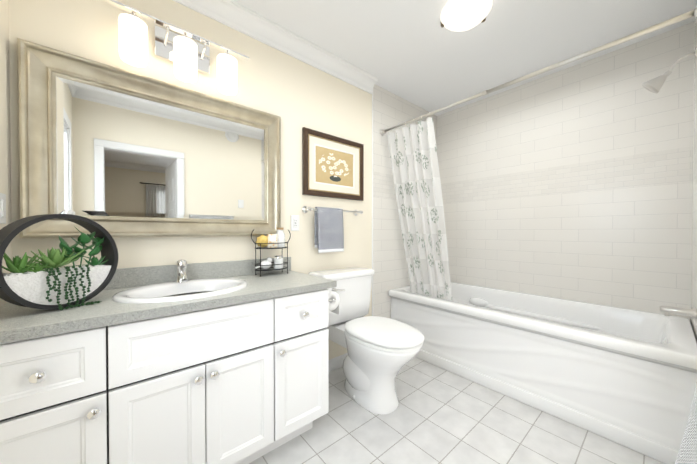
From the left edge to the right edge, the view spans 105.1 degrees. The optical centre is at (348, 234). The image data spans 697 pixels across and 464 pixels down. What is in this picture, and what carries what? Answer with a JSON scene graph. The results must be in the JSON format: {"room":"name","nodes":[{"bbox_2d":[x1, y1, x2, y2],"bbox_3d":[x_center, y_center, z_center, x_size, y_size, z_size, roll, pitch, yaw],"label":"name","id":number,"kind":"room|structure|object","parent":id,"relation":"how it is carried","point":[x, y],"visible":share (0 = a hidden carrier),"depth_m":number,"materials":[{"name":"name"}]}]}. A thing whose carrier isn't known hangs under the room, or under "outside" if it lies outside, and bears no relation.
{"room":"bathroom","nodes":[
{"label":"bathroom","id":0,"kind":"room"},
{"bbox_2d":[0,0,11,306],"bbox_3d":[0.282,-0.113,-0.965,0.100,2.580,5.635,-1,1,-40],"label":"wall","id":1,"kind":"structure","parent":0,"point":[5,164],"depth_m":1.09,"materials":[{"name":"beige paint"}]},
{"bbox_2d":[0,193,5,223],"bbox_3d":[-1.349,-0.102,1.041,0.009,0.118,0.072,-1,1,-40],"label":"switch plate","id":2,"kind":"object","parent":1,"relation":"attached to","point":[2,208],"visible":1,"depth_m":1.03,"materials":[{"name":"white plastic"}]},
{"bbox_2d":[9,0,371,359],"bbox_3d":[-0.674,-0.142,1.853,2.290,2.580,0.100,-1,1,-40],"label":"wall","id":3,"kind":"structure","parent":0,"point":[295,95],"depth_m":1.75,"materials":[{"name":"beige paint"}]},
{"bbox_2d":[17,38,280,237],"bbox_3d":[-0.944,-0.409,1.519,1.190,0.840,0.055,-1,1,-40],"label":"wall mirror","id":4,"kind":"object","parent":3,"relation":"attached to","point":[115,151],"visible":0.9,"depth_m":1.39,"materials":[{"name":"clear glass"}]},
{"bbox_2d":[106,0,248,94],"bbox_3d":[-0.898,-0.993,1.486,0.667,0.272,0.156,-1,1,-40],"label":"sconce","id":5,"kind":"object","parent":3,"relation":"attached to","point":[188,57],"visible":1,"depth_m":1.43,"materials":[{"name":"white glass"}]},
{"bbox_2d":[173,0,377,93],"bbox_3d":[-0.582,-1.378,1.795,2.172,0.108,0.090,-1,1,-40],"label":"crown molding","id":6,"kind":"structure","parent":3,"relation":"attached to","point":[234,15],"depth_m":1.84,"materials":[{"name":"white paint"}]},
{"bbox_2d":[291,215,298,230],"bbox_3d":[-0.402,-0.087,2.013,0.072,0.118,0.009,-1,1,-40],"label":"electrical outlet plate","id":7,"kind":"object","parent":3,"relation":"attached to","point":[294,222],"visible":1,"depth_m":2.01,"materials":[{"name":"white plastic"}]},
{"bbox_2d":[302,206,362,252],"bbox_3d":[-0.104,-0.043,2.207,0.589,0.364,0.100,-1,1,-40],"label":"towel rail","id":8,"kind":"object","parent":3,"relation":"attached to","point":[328,230],"visible":1,"depth_m":2.11,"materials":[{"name":"grey fabric"}]},
{"bbox_2d":[302,127,363,200],"bbox_3d":[-0.107,-0.565,2.244,0.625,0.513,0.032,-1,1,-40],"label":"framed art","id":9,"kind":"object","parent":3,"relation":"attached to","point":[332,166],"visible":0.98,"depth_m":2.22,"materials":[{"name":"brown wood"}]},
{"bbox_2d":[329,353,347,371],"bbox_3d":[-0.110,1.096,2.271,0.905,0.095,0.013,-1,1,-40],"label":"baseboard","id":10,"kind":"structure","parent":3,"relation":"attached to","point":[335,363],"depth_m":2.26,"materials":[{"name":"white paint"}]},
{"bbox_2d":[372,92,372,315],"bbox_3d":[0.229,-0.149,2.550,0.012,2.579,0.010,-1,1,-40],"label":"trim","id":11,"kind":"structure","parent":3,"relation":"attached to","point":[372,202],"depth_m":2.54,"materials":[{"name":"white paint"}]},
{"bbox_2d":[373,84,436,318],"bbox_3d":[0.661,-0.154,2.983,1.210,2.580,0.106,-1,1,-40],"label":"wall tile","id":12,"kind":"structure","parent":3,"relation":"attached to","point":[390,109],"depth_m":2.67,"materials":[{"name":"white tile"}]},
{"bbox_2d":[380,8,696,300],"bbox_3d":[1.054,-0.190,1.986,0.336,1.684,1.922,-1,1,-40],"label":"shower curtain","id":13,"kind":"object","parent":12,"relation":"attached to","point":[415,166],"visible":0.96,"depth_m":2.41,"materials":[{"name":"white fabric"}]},
{"bbox_2d":[249,357,664,463],"bbox_3d":[0.445,1.182,1.483,3.300,0.060,1.935,-1,1,-40],"label":"floor","id":14,"kind":"structure","parent":0,"point":[438,415],"depth_m":1.54,"materials":[{"name":"tile"}]},
{"bbox_2d":[0,269,339,463],"bbox_3d":[-0.715,0.712,1.381,1.399,0.880,0.575,-1,1,-40],"label":"bathroom vanity","id":15,"kind":"object","parent":14,"relation":"on","point":[181,361],"depth_m":1.06,"materials":[{"name":"white painted wood"},{"name":"grey stone"},{"name":"chrome"}]},
{"bbox_2d":[0,257,336,343],"bbox_3d":[-0.752,0.240,1.350,1.309,0.135,0.567,-1,1,-40],"label":"countertop","id":16,"kind":"structure","parent":15,"relation":"on","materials":[{"name":"grey stone"}]},
{"bbox_2d":[0,214,117,309],"bbox_3d":[-1.083,0.099,1.006,0.160,0.353,0.344,0,1,18],"label":"planter","id":17,"kind":"object","parent":16,"relation":"on","point":[36,286],"visible":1,"depth_m":0.98,"materials":[{"name":"black"}]},
{"bbox_2d":[172,259,191,280],"bbox_3d":[-0.893,0.194,1.434,0.062,0.121,0.144,-1,1,-40],"label":"faucet","id":18,"kind":"object","parent":16,"relation":"on","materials":[{"name":"silver metal"}]},
{"bbox_2d":[108,273,259,308],"bbox_3d":[-0.790,0.335,1.315,0.560,0.160,0.450,-1,1,-40],"label":"sink","id":19,"kind":"object","parent":16,"relation":"in","point":[143,291],"depth_m":1.36,"materials":[{"name":"white ceramic"}]},
{"bbox_2d":[251,228,290,276],"bbox_3d":[-0.514,0.110,1.791,0.281,0.314,0.138,-1,1,-40],"label":"rack","id":20,"kind":"object","parent":16,"relation":"on","point":[273,241],"visible":1,"depth_m":1.76,"materials":[{"name":"black metal"}]},
{"bbox_2d":[308,267,423,413],"bbox_3d":[0.138,0.717,1.917,0.522,0.860,0.866,-1,1,-40],"label":"toilet","id":21,"kind":"object","parent":14,"relation":"on","point":[382,351],"visible":0.96,"depth_m":1.78,"materials":[{"name":"white ceramic"}]},
{"bbox_2d":[388,282,696,463],"bbox_3d":[1.355,0.853,2.252,0.906,0.582,1.915,-1,1,-40],"label":"bathtub","id":22,"kind":"object","parent":14,"relation":"on","point":[625,377],"visible":0.85,"depth_m":1.73,"materials":[{"name":"white ceramic"}]},
{"bbox_2d":[233,0,696,115],"bbox_3d":[0.445,-1.478,1.455,3.500,0.100,2.135,-1,1,-40],"label":"ceiling","id":23,"kind":"structure","parent":0,"point":[414,52],"depth_m":1.92,"materials":[{"name":"white paint"}]},
{"bbox_2d":[441,0,491,30],"bbox_3d":[0.746,-1.392,1.706,0.301,0.078,0.307,-1,1,-40],"label":"ceiling light","id":24,"kind":"object","parent":23,"relation":"attached to","point":[460,15],"visible":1,"depth_m":1.66,"materials":[{"name":"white glass"}]},
{"bbox_2d":[437,21,694,321],"bbox_3d":[1.741,-0.150,2.570,0.100,2.580,2.135,-1,1,-40],"label":"wall tiles","id":25,"kind":"structure","parent":0,"point":[574,182],"depth_m":2.23,"materials":[{"name":"white tile"}]},
{"bbox_2d":[675,383,696,463],"bbox_3d":[0.754,0.283,0.543,0.608,0.687,0.115,-1,1,-40],"label":"towel","id":26,"kind":"object","parent":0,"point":[687,453],"visible":1,"depth_m":0.65,"materials":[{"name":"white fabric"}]},
{"bbox_2d":[691,17,696,340],"bbox_3d":[2.013,-0.138,1.470,0.910,2.580,0.106,-1,1,-40],"label":"wall tile","id":27,"kind":"structure","parent":0,"point":[694,268],"depth_m":1.68,"materials":[{"name":"white tile"}]},
{"bbox_2d":[642,48,696,93],"bbox_3d":[1.918,-0.968,1.595,0.102,0.203,0.221,-1,1,-40],"label":"shower head","id":28,"kind":"object","parent":27,"relation":"attached to","point":[653,85],"visible":1,"depth_m":1.61},
{"bbox_2d":[660,305,696,317],"bbox_3d":[1.945,0.457,1.579,0.064,0.067,0.137,-1,1,-40],"label":"tub spout","id":29,"kind":"object","parent":27,"relation":"attached to","point":[667,310],"visible":1,"depth_m":1.56,"materials":[{"name":"silver metal"}]}
]}

